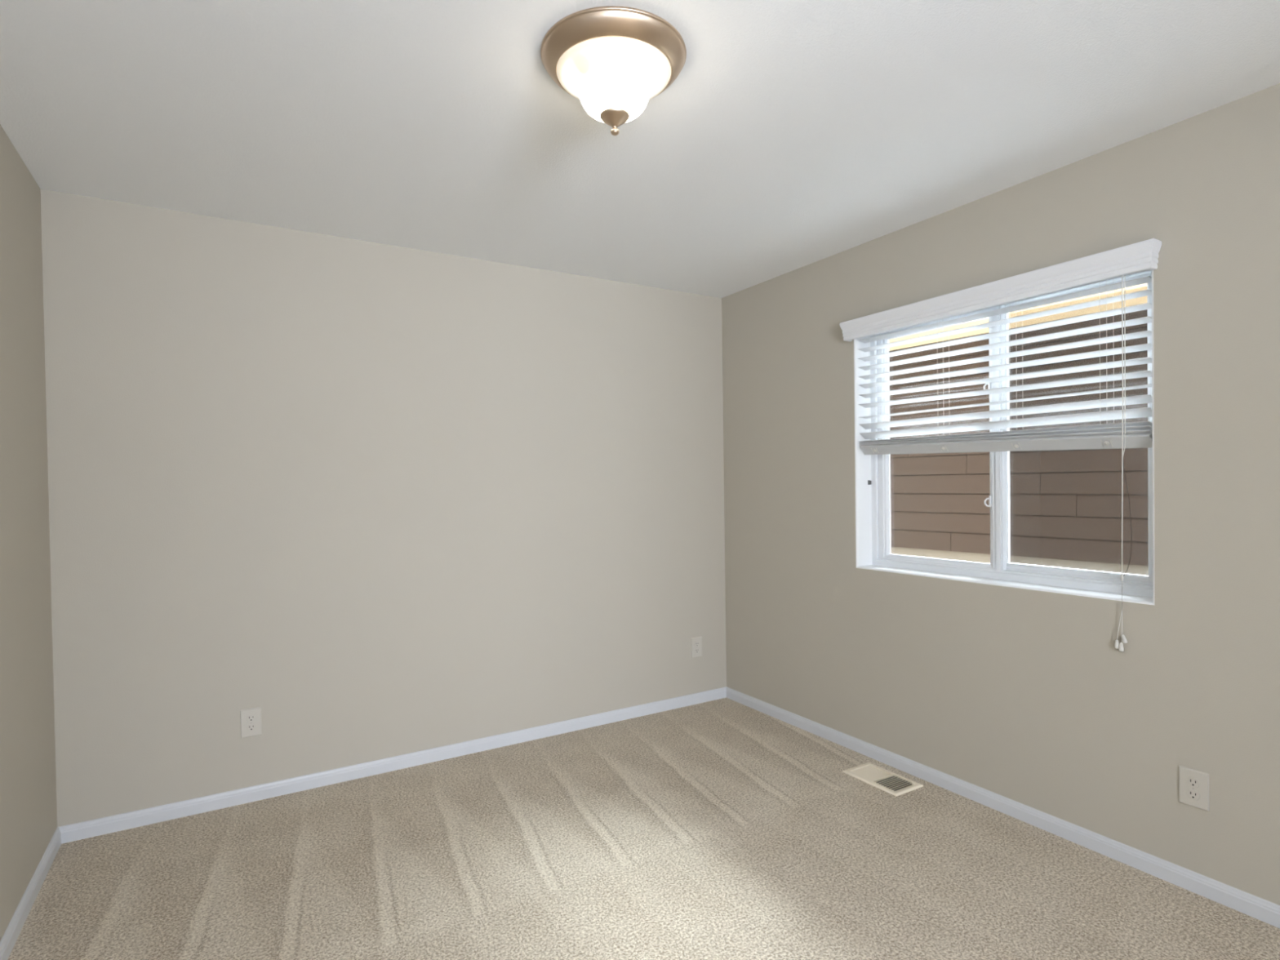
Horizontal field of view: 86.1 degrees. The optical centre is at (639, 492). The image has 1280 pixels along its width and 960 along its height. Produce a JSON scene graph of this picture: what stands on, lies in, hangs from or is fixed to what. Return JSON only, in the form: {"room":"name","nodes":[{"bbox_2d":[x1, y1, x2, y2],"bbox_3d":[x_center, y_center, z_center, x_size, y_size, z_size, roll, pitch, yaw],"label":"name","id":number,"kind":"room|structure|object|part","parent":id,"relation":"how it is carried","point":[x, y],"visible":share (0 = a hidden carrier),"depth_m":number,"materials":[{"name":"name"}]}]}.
{"room":"empty bedroom","nodes":[
{"label":"empty bedroom","id":0,"kind":"room"},
{"bbox_2d":[0,124,57,941],"bbox_3d":[-0.573,0.113,-0.259,0.120,2.440,6.500,-1,1,-31],"label":"wall","id":1,"kind":"structure","parent":0,"point":[28,777],"depth_m":2.22,"materials":[{"name":"beige paint"}]},
{"bbox_2d":[0,826,61,959],"bbox_3d":[-0.913,1.296,0.477,0.012,0.062,4.900,-1,1,-31],"label":"baseboard","id":2,"kind":"structure","parent":1,"relation":"attached to","point":[9,939],"depth_m":2.16,"materials":[{"name":"white paint"}]},
{"bbox_2d":[40,189,726,826],"bbox_3d":[-0.840,0.064,3.446,3.494,2.440,0.120,-1,1,-31],"label":"wall","id":3,"kind":"structure","parent":0,"point":[380,500],"depth_m":3.08,"materials":[{"name":"beige paint"}]},
{"bbox_2d":[240,706,262,737],"bbox_3d":[-1.641,0.970,2.893,0.077,0.117,0.008,-1,1,-31],"label":"wall outlet","id":4,"kind":"object","parent":3,"relation":"attached to","point":[251,718],"visible":1,"depth_m":2.89,"materials":[{"name":"beige plastic"}]},
{"bbox_2d":[246,714,255,721],"bbox_3d":[-1.640,0.951,2.891,0.034,0.028,0.004,-1,1,-31],"label":"receptacle","id":5,"kind":"object","parent":4,"relation":"attached to","point":[250,717],"depth_m":2.89,"materials":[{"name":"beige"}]},
{"bbox_2d":[246,723,256,731],"bbox_3d":[-1.640,0.990,2.891,0.034,0.028,0.004,-1,1,-31],"label":"receptacle","id":6,"kind":"object","parent":4,"relation":"attached to","point":[250,726],"depth_m":2.89,"materials":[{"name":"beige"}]},
{"bbox_2d":[57,686,726,844],"bbox_3d":[-0.823,1.254,3.385,3.174,0.062,0.012,-1,1,-31],"label":"baseboard","id":7,"kind":"structure","parent":3,"relation":"attached to","point":[116,823],"depth_m":3.10,"materials":[{"name":"white paint"}]},
{"bbox_2d":[690,636,702,657],"bbox_3d":[0.338,0.922,4.088,0.077,0.117,0.008,-1,1,-31],"label":"wall outlet","id":8,"kind":"object","parent":3,"relation":"attached to","point":[695,642],"visible":1,"depth_m":4.08,"materials":[{"name":"beige plastic"}]},
{"bbox_2d":[694,641,699,646],"bbox_3d":[0.339,0.903,4.086,0.034,0.028,0.004,-1,1,-31],"label":"receptacle","id":9,"kind":"object","parent":8,"relation":"attached to","point":[696,643],"depth_m":4.08,"materials":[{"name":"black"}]},
{"bbox_2d":[694,648,699,653],"bbox_3d":[0.339,0.942,4.086,0.034,0.028,0.004,-1,1,-31],"label":"receptacle","id":10,"kind":"object","parent":8,"relation":"attached to","point":[696,650],"depth_m":4.08,"materials":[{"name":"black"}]},
{"bbox_2d":[0,0,1279,297],"bbox_3d":[0.822,-1.200,0.646,3.494,0.120,6.620,-1,1,-31],"label":"ceiling","id":11,"kind":"structure","parent":0,"point":[789,135],"depth_m":2.07,"materials":[{"name":"white paint"}]},
{"bbox_2d":[540,5,686,135],"bbox_3d":[-0.067,-1.041,1.796,0.380,0.206,0.380,-1,1,-31],"label":"ceiling lamp","id":12,"kind":"object","parent":11,"relation":"attached to","point":[614,60],"visible":1,"depth_m":1.71,"materials":[{"name":"white glass"}]},
{"bbox_3d":[-0.067,-1.045,1.796,0.299,0.117,0.299,-1,1,-31],"label":"lamp shade","id":13,"kind":"part","parent":12,"relation":"part of","materials":[{"name":"beige glass"}]},
{"bbox_2d":[7,697,1279,959],"bbox_3d":[0.858,1.359,0.682,3.494,0.120,6.620,-1,1,-31],"label":"floor","id":14,"kind":"structure","parent":0,"point":[724,828],"depth_m":2.32,"materials":[{"name":"carpet"}]},
{"bbox_2d":[842,762,923,796],"bbox_3d":[1.066,1.256,3.021,0.177,0.012,0.293,-1,1,-31],"label":"floor vent","id":15,"kind":"object","parent":14,"relation":"in","point":[891,783],"visible":1,"depth_m":3.01,"materials":[{"name":"beige metal"}]},
{"bbox_2d":[721,83,1279,905],"bbox_3d":[2.281,0.048,1.464,0.200,2.440,6.500,-1,1,-31],"label":"wall","id":16,"kind":"structure","parent":0,"point":[1021,692],"depth_m":2.46,"materials":[{"name":"beige paint"}]},
{"bbox_2d":[726,686,1279,928],"bbox_3d":[1.793,1.235,2.111,0.012,0.062,4.900,-1,1,-31],"label":"baseboard","id":17,"kind":"structure","parent":16,"relation":"attached to","point":[1260,908],"depth_m":2.54,"materials":[{"name":"white paint"}]},
{"bbox_2d":[870,270,1152,597],"bbox_3d":[1.488,-0.227,2.857,0.085,1.168,1.233,-1,1,-31],"label":"window","id":18,"kind":"structure","parent":16,"relation":"in","point":[1000,566],"depth_m":2.83,"materials":[{"name":"white plastic"}]},
{"bbox_3d":[1.331,-0.219,3.083,0.026,1.126,0.612,-1,1,-31],"label":"sliding sash","id":19,"kind":"part","parent":18,"relation":"part of","materials":[{"name":"white plastic"}]},
{"bbox_2d":[839,238,1161,651],"bbox_3d":[1.363,-0.141,2.791,0.117,1.354,1.312,-1,1,-31],"label":"blind","id":20,"kind":"object","parent":18,"relation":"attached to","point":[1141,256],"visible":0.97,"depth_m":2.63,"materials":[{"name":"white plastic"}]},
{"bbox_3d":[1.302,-0.480,2.940,0.001,0.542,0.001,-1,1,-31],"label":"lift cord","id":21,"kind":"part","parent":20,"relation":"part of","materials":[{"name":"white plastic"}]},
{"bbox_3d":[1.395,-0.190,2.803,0.043,0.075,1.213,-1,1,-31],"label":"rail","id":22,"kind":"part","parent":20,"relation":"part of","materials":[{"name":"grey plastic"}]},
{"bbox_3d":[1.465,-0.479,2.668,0.001,0.542,0.001,-1,1,-31],"label":"lift cord","id":23,"kind":"part","parent":20,"relation":"part of","materials":[{"name":"white fabric"}]},
{"bbox_3d":[1.631,-0.477,2.394,0.001,0.542,0.001,-1,1,-31],"label":"lift cord","id":24,"kind":"part","parent":20,"relation":"part of","materials":[{"name":"white fabric"}]},
{"bbox_3d":[1.635,0.404,2.326,0.001,0.211,0.005,-1,1,-31],"label":"tassel cord","id":25,"kind":"part","parent":20,"relation":"part of","materials":[{"name":"white fabric"}]},
{"bbox_3d":[1.636,0.390,2.324,0.001,0.183,0.004,-1,1,-31],"label":"tassel cord","id":26,"kind":"part","parent":20,"relation":"part of","materials":[{"name":"white fabric"}]},
{"bbox_3d":[1.635,-0.238,2.319,0.021,1.036,0.008,-1,1,-31],"label":"pull cord","id":27,"kind":"part","parent":20,"relation":"part of","materials":[{"name":"white fabric"}]},
{"bbox_3d":[1.635,-0.435,2.312,0.020,0.641,0.011,-1,1,-31],"label":"pull cord","id":28,"kind":"part","parent":20,"relation":"part of","materials":[{"name":"white fabric"}]},
{"bbox_3d":[1.641,0.086,2.310,0.004,0.403,0.027,-2,1,-42],"label":"pull cord","id":29,"kind":"part","parent":20,"relation":"part of","materials":[{"name":"white fabric"}]},
{"bbox_3d":[1.649,-0.226,2.616,0.029,1.123,0.592,-1,1,-31],"label":"fixed sash","id":30,"kind":"part","parent":18,"relation":"part of","materials":[{"name":"white plastic"}]},
{"bbox_2d":[1178,765,1208,811],"bbox_3d":[1.753,0.936,2.170,0.008,0.117,0.077,-1,1,-31],"label":"wall outlet","id":31,"kind":"object","parent":16,"relation":"attached to","point":[1193,784],"visible":1,"depth_m":2.17,"materials":[{"name":"beige plastic"}]},
{"bbox_2d":[1186,777,1199,787],"bbox_3d":[1.751,0.917,2.169,0.004,0.028,0.034,-1,1,-31],"label":"receptacle","id":32,"kind":"object","parent":31,"relation":"attached to","point":[1192,782],"depth_m":2.17,"materials":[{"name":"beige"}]},
{"bbox_2d":[1186,789,1199,799],"bbox_3d":[1.752,0.956,2.169,0.004,0.028,0.034,-1,1,-31],"label":"receptacle","id":33,"kind":"object","parent":31,"relation":"attached to","point":[1192,794],"depth_m":2.17,"materials":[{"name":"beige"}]},
{"bbox_3d":[6.615,1.565,7.887,13.800,0.200,28.000,-1,1,-31],"label":"ground","id":34,"kind":"structure","parent":0,"visible":0},
{"bbox_2d":[888,283,1148,575],"bbox_3d":[4.096,-0.746,6.477,3.680,4.533,18.600,-1,1,-36],"label":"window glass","id":35,"kind":"object","parent":34,"relation":"on","point":[1065,505],"visible":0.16,"depth_m":5.63,"materials":[{"name":"brown"}]}
]}

